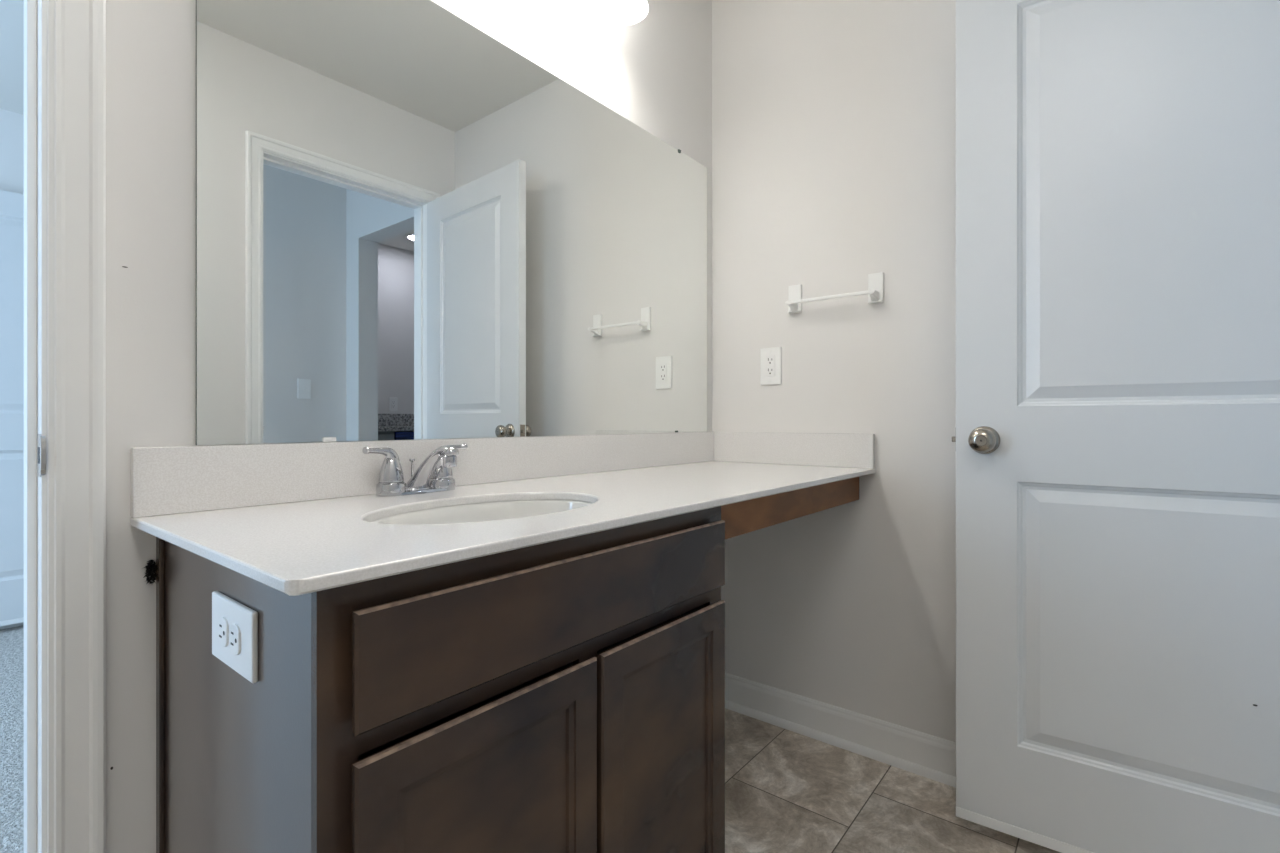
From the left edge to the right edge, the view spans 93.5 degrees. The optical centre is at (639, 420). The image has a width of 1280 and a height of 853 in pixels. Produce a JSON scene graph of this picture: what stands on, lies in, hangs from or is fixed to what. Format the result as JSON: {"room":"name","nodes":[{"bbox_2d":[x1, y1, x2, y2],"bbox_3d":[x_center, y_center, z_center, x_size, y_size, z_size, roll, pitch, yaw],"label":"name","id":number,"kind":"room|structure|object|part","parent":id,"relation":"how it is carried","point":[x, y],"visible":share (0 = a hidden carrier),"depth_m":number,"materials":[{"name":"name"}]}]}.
{"room":"bathroom","nodes":[
{"label":"bathroom","id":0,"kind":"room"},
{"bbox_2d":[0,0,23,114],"bbox_3d":[-2.170,-1.510,1.490,3.000,0.080,5.000,0,0,39],"label":"ceiling","id":1,"kind":"structure","parent":0,"point":[11,11],"depth_m":2.42,"materials":[{"name":"white paint"}]},
{"bbox_2d":[0,108,23,193],"bbox_3d":[-3.378,-0.245,2.462,0.100,2.450,5.000,0,0,39],"label":"wall","id":2,"kind":"structure","parent":0,"point":[11,123],"depth_m":2.86,"materials":[{"name":"paint"}]},
{"bbox_2d":[0,190,23,625],"bbox_3d":[-2.932,-0.057,2.806,0.038,2.008,0.735,0,0,39],"label":"door","id":3,"kind":"structure","parent":2,"relation":"in","point":[11,203],"depth_m":2.80,"materials":[{"name":"paint"}]},
{"bbox_2d":[0,622,23,628],"bbox_3d":[-3.331,0.924,2.424,0.021,0.111,5.000,0,0,39],"label":"baseboard","id":4,"kind":"structure","parent":2,"relation":"attached to","point":[22,623],"depth_m":2.85,"materials":[{"name":"paint"}]},
{"bbox_2d":[106,0,711,852],"bbox_3d":[-0.545,-0.245,1.209,0.116,2.450,3.400,0,0,39],"label":"wall","id":5,"kind":"structure","parent":0,"point":[655,71],"depth_m":0.90,"materials":[{"name":"paint"}]},
{"bbox_2d":[24,0,46,852],"bbox_3d":[-1.076,-0.049,0.541,0.128,2.058,0.794,0,0,39],"label":"trim","id":6,"kind":"structure","parent":5,"relation":"attached to","point":[35,11],"depth_m":0.82,"materials":[{"name":"paint"}]},
{"bbox_3d":[-0.803,0.047,0.808,0.038,0.057,0.005,0,0,39],"label":"strike plate","id":7,"kind":"part","parent":6,"relation":"part of","materials":[{"name":"silver metal"}]},
{"bbox_2d":[47,0,105,852],"bbox_3d":[-1.028,-0.072,0.502,0.018,2.104,0.883,0,0,39],"label":"trim","id":8,"kind":"structure","parent":5,"relation":"attached to","point":[76,29],"depth_m":0.82,"materials":[{"name":"paint"}]},
{"bbox_2d":[143,560,156,584],"bbox_3d":[-0.723,0.224,0.888,0.012,0.036,0.018,0,0,39],"label":"frayed gap","id":9,"kind":"object","parent":5,"relation":"attached to","point":[150,568],"visible":1,"depth_m":0.89,"materials":[{"name":"black"}]},
{"bbox_2d":[130,432,713,517],"bbox_3d":[-0.237,0.090,1.484,0.019,0.100,1.583,0,0,39],"label":"backsplash","id":10,"kind":"structure","parent":5,"relation":"attached to","point":[174,479],"depth_m":1.08,"materials":[{"name":"stone"}]},
{"bbox_2d":[196,0,706,444],"bbox_3d":[-0.229,-0.416,1.498,0.014,0.908,1.457,0,0,39],"label":"wall mirror","id":11,"kind":"object","parent":5,"relation":"attached to","point":[409,226],"visible":1,"depth_m":1.22,"materials":[{"name":"silver mirror"}]},
{"bbox_2d":[597,0,647,24],"bbox_3d":[-0.187,-1.163,1.421,0.176,0.185,0.540,0,0,39],"label":"vanity light","id":12,"kind":"object","parent":5,"relation":"attached to","point":[618,12],"visible":1,"depth_m":1.61,"materials":[{"name":"white glass"}]},
{"bbox_2d":[0,625,1060,852],"bbox_3d":[-1.542,1.030,0.984,4.613,0.100,5.000,0,0,39],"label":"floor","id":13,"kind":"structure","parent":0,"point":[787,791],"depth_m":1.56,"materials":[{"name":"tile"}]},
{"bbox_2d":[156,506,724,852],"bbox_3d":[-0.275,0.567,1.013,0.552,0.826,0.742,0,0,39],"label":"vanity cabinet","id":14,"kind":"object","parent":13,"relation":"on","point":[567,695],"visible":0.76,"depth_m":0.75,"materials":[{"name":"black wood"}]},
{"bbox_2d":[212,591,257,682],"bbox_3d":[-0.474,0.249,0.699,0.133,0.078,0.009,0,0,39],"label":"electrical outlet","id":15,"kind":"object","parent":14,"relation":"attached to","point":[234,624],"visible":1,"depth_m":0.69,"materials":[{"name":"white plastic"}]},
{"bbox_2d":[218,617,228,646],"bbox_3d":[-0.491,0.249,0.709,0.027,0.034,0.003,0,0,39],"label":"receptacle","id":16,"kind":"object","parent":15,"relation":"attached to","point":[223,622],"depth_m":0.71,"materials":[{"name":"grey plastic"}]},
{"bbox_2d":[230,624,240,654],"bbox_3d":[-0.460,0.249,0.685,0.027,0.034,0.003,0,0,39],"label":"receptacle","id":17,"kind":"object","parent":15,"relation":"attached to","point":[235,629],"depth_m":0.68,"materials":[{"name":"grey plastic"}]},
{"bbox_3d":[-0.510,0.567,0.745,0.512,0.826,0.016,0,0,39],"label":"panel","id":18,"kind":"part","parent":14,"relation":"part of","materials":[{"name":"brown laminate"}]},
{"bbox_3d":[-0.174,0.594,0.716,0.024,0.523,0.340,0,0,39],"label":"cabinet door","id":19,"kind":"part","parent":14,"relation":"part of","materials":[{"name":"brown wood"}]},
{"bbox_2d":[130,461,875,595],"bbox_3d":[-0.026,0.147,1.315,0.560,0.014,1.583,0,0,39],"label":"countertop","id":20,"kind":"structure","parent":14,"relation":"on","point":[302,547],"depth_m":0.83,"materials":[{"name":"stone"}]},
{"bbox_2d":[362,443,467,495],"bbox_3d":[-0.420,0.093,1.169,0.172,0.094,0.171,0,0,-2],"label":"faucet","id":21,"kind":"object","parent":20,"relation":"on","point":[434,474],"visible":1,"depth_m":1.12,"materials":[{"name":"silver metal"}]},
{"bbox_3d":[-0.477,0.081,1.118,0.044,0.067,0.076,0,0,39],"label":"lever handle","id":22,"kind":"part","parent":21,"relation":"part of","materials":[{"name":"silver metal"}]},
{"bbox_3d":[-0.448,0.098,1.183,0.012,0.047,0.012,0,0,39],"label":"lift rod","id":23,"kind":"part","parent":21,"relation":"part of","materials":[{"name":"silver metal"}]},
{"bbox_3d":[-0.434,0.136,1.172,0.053,0.006,0.155,0,0,39],"label":"plate","id":24,"kind":"part","parent":21,"relation":"part of","materials":[{"name":"silver metal"}]},
{"bbox_3d":[-0.391,0.091,1.138,0.144,0.090,0.054,0,0,39],"label":"spout","id":25,"kind":"part","parent":21,"relation":"part of","materials":[{"name":"silver metal"}]},
{"bbox_3d":[-0.390,0.081,1.226,0.044,0.067,0.076,0,0,39],"label":"lever handle","id":26,"kind":"part","parent":21,"relation":"part of","materials":[{"name":"silver metal"}]},
{"bbox_2d":[371,499,592,524],"bbox_3d":[-0.243,0.232,0.994,0.296,0.156,0.450,0,0,39],"label":"sink","id":27,"kind":"object","parent":20,"relation":"in","point":[511,509],"visible":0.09,"depth_m":1.13,"materials":[{"name":"white ceramic"}]},
{"bbox_2d":[714,432,874,468],"bbox_3d":[0.471,0.090,1.919,0.538,0.100,0.019,0,0,39],"label":"side splash","id":28,"kind":"object","parent":20,"relation":"on","point":[811,449],"visible":1,"depth_m":1.89,"materials":[{"name":"stone"}]},
{"bbox_3d":[-0.066,0.244,0.851,0.024,0.120,0.686,0,0,39],"label":"drawer","id":29,"kind":"part","parent":14,"relation":"part of","materials":[{"name":"brown wood"}]},
{"bbox_3d":[-0.060,0.567,1.305,0.512,0.826,0.016,0,0,39],"label":"panel","id":30,"kind":"part","parent":14,"relation":"part of","materials":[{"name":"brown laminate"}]},
{"bbox_3d":[0.043,0.594,0.987,0.024,0.523,0.336,0,0,39],"label":"cabinet door","id":31,"kind":"part","parent":14,"relation":"part of","materials":[{"name":"brown wood"}]},
{"bbox_2d":[721,477,858,539],"bbox_3d":[0.388,0.194,1.470,0.018,0.080,0.802,0,0,39],"label":"rail","id":32,"kind":"object","parent":14,"relation":"attached to","point":[747,516],"visible":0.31,"depth_m":1.39,"materials":[{"name":"brown wood"}]},
{"bbox_2d":[712,0,955,741],"bbox_3d":[0.895,-0.245,1.667,1.553,2.450,0.120,0,0,39],"label":"wall","id":33,"kind":"structure","parent":0,"point":[834,121],"depth_m":1.81,"materials":[{"name":"paint"}]},
{"bbox_2d":[760,347,781,384],"bbox_3d":[0.426,-0.177,1.962,0.074,0.121,0.009,0,0,39],"label":"electrical outlet","id":34,"kind":"object","parent":33,"relation":"attached to","point":[770,358],"visible":1,"depth_m":1.96,"materials":[{"name":"white plastic"}]},
{"bbox_2d":[766,355,774,376],"bbox_3d":[0.424,-0.177,1.960,0.034,0.067,0.003,0,0,39],"label":"receptacle","id":35,"kind":"object","parent":34,"relation":"attached to","point":[770,359],"depth_m":1.96,"materials":[{"name":"grey plastic"}]},
{"bbox_2d":[785,272,883,312],"bbox_3d":[0.576,-0.385,1.814,0.293,0.087,0.052,0,0,39],"label":"towel bar","id":36,"kind":"object","parent":33,"relation":"attached to","point":[875,292],"visible":1,"depth_m":1.76,"materials":[{"name":"white plastic"}]},
{"bbox_3d":[0.492,-0.385,1.909,0.043,0.087,0.008,0,0,39],"label":"mounting plate","id":37,"kind":"part","parent":36,"relation":"part of","materials":[{"name":"white plastic"}]},
{"bbox_3d":[0.687,-0.385,1.753,0.043,0.087,0.008,0,0,39],"label":"mounting plate","id":38,"kind":"part","parent":36,"relation":"part of","materials":[{"name":"white plastic"}]},
{"bbox_2d":[725,673,955,787],"bbox_3d":[0.851,0.924,1.613,1.553,0.111,0.021,0,0,39],"label":"baseboard","id":39,"kind":"structure","parent":33,"relation":"attached to","point":[929,756],"depth_m":1.80,"materials":[{"name":"paint"}]},
{"bbox_3d":[0.598,-0.245,-0.032,0.115,2.450,2.900,0,0,39],"label":"wall","id":40,"kind":"structure","parent":0,"visible":0},
{"bbox_2d":[952,0,1279,852],"bbox_3d":[1.064,-0.057,1.241,0.756,2.008,0.159,0,0,36],"label":"door","id":41,"kind":"structure","parent":40,"relation":"in","point":[1116,438],"depth_m":1.26,"materials":[{"name":"paint"}]},
{"bbox_3d":[0.778,0.046,1.370,0.055,0.055,0.036,0,0,36],"label":"knob","id":42,"kind":"part","parent":41,"relation":"part of","materials":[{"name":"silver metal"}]},
{"bbox_3d":[0.796,0.046,1.395,0.065,0.065,0.026,0,0,36],"label":"handle","id":43,"kind":"part","parent":41,"relation":"part of","materials":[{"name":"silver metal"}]}
]}

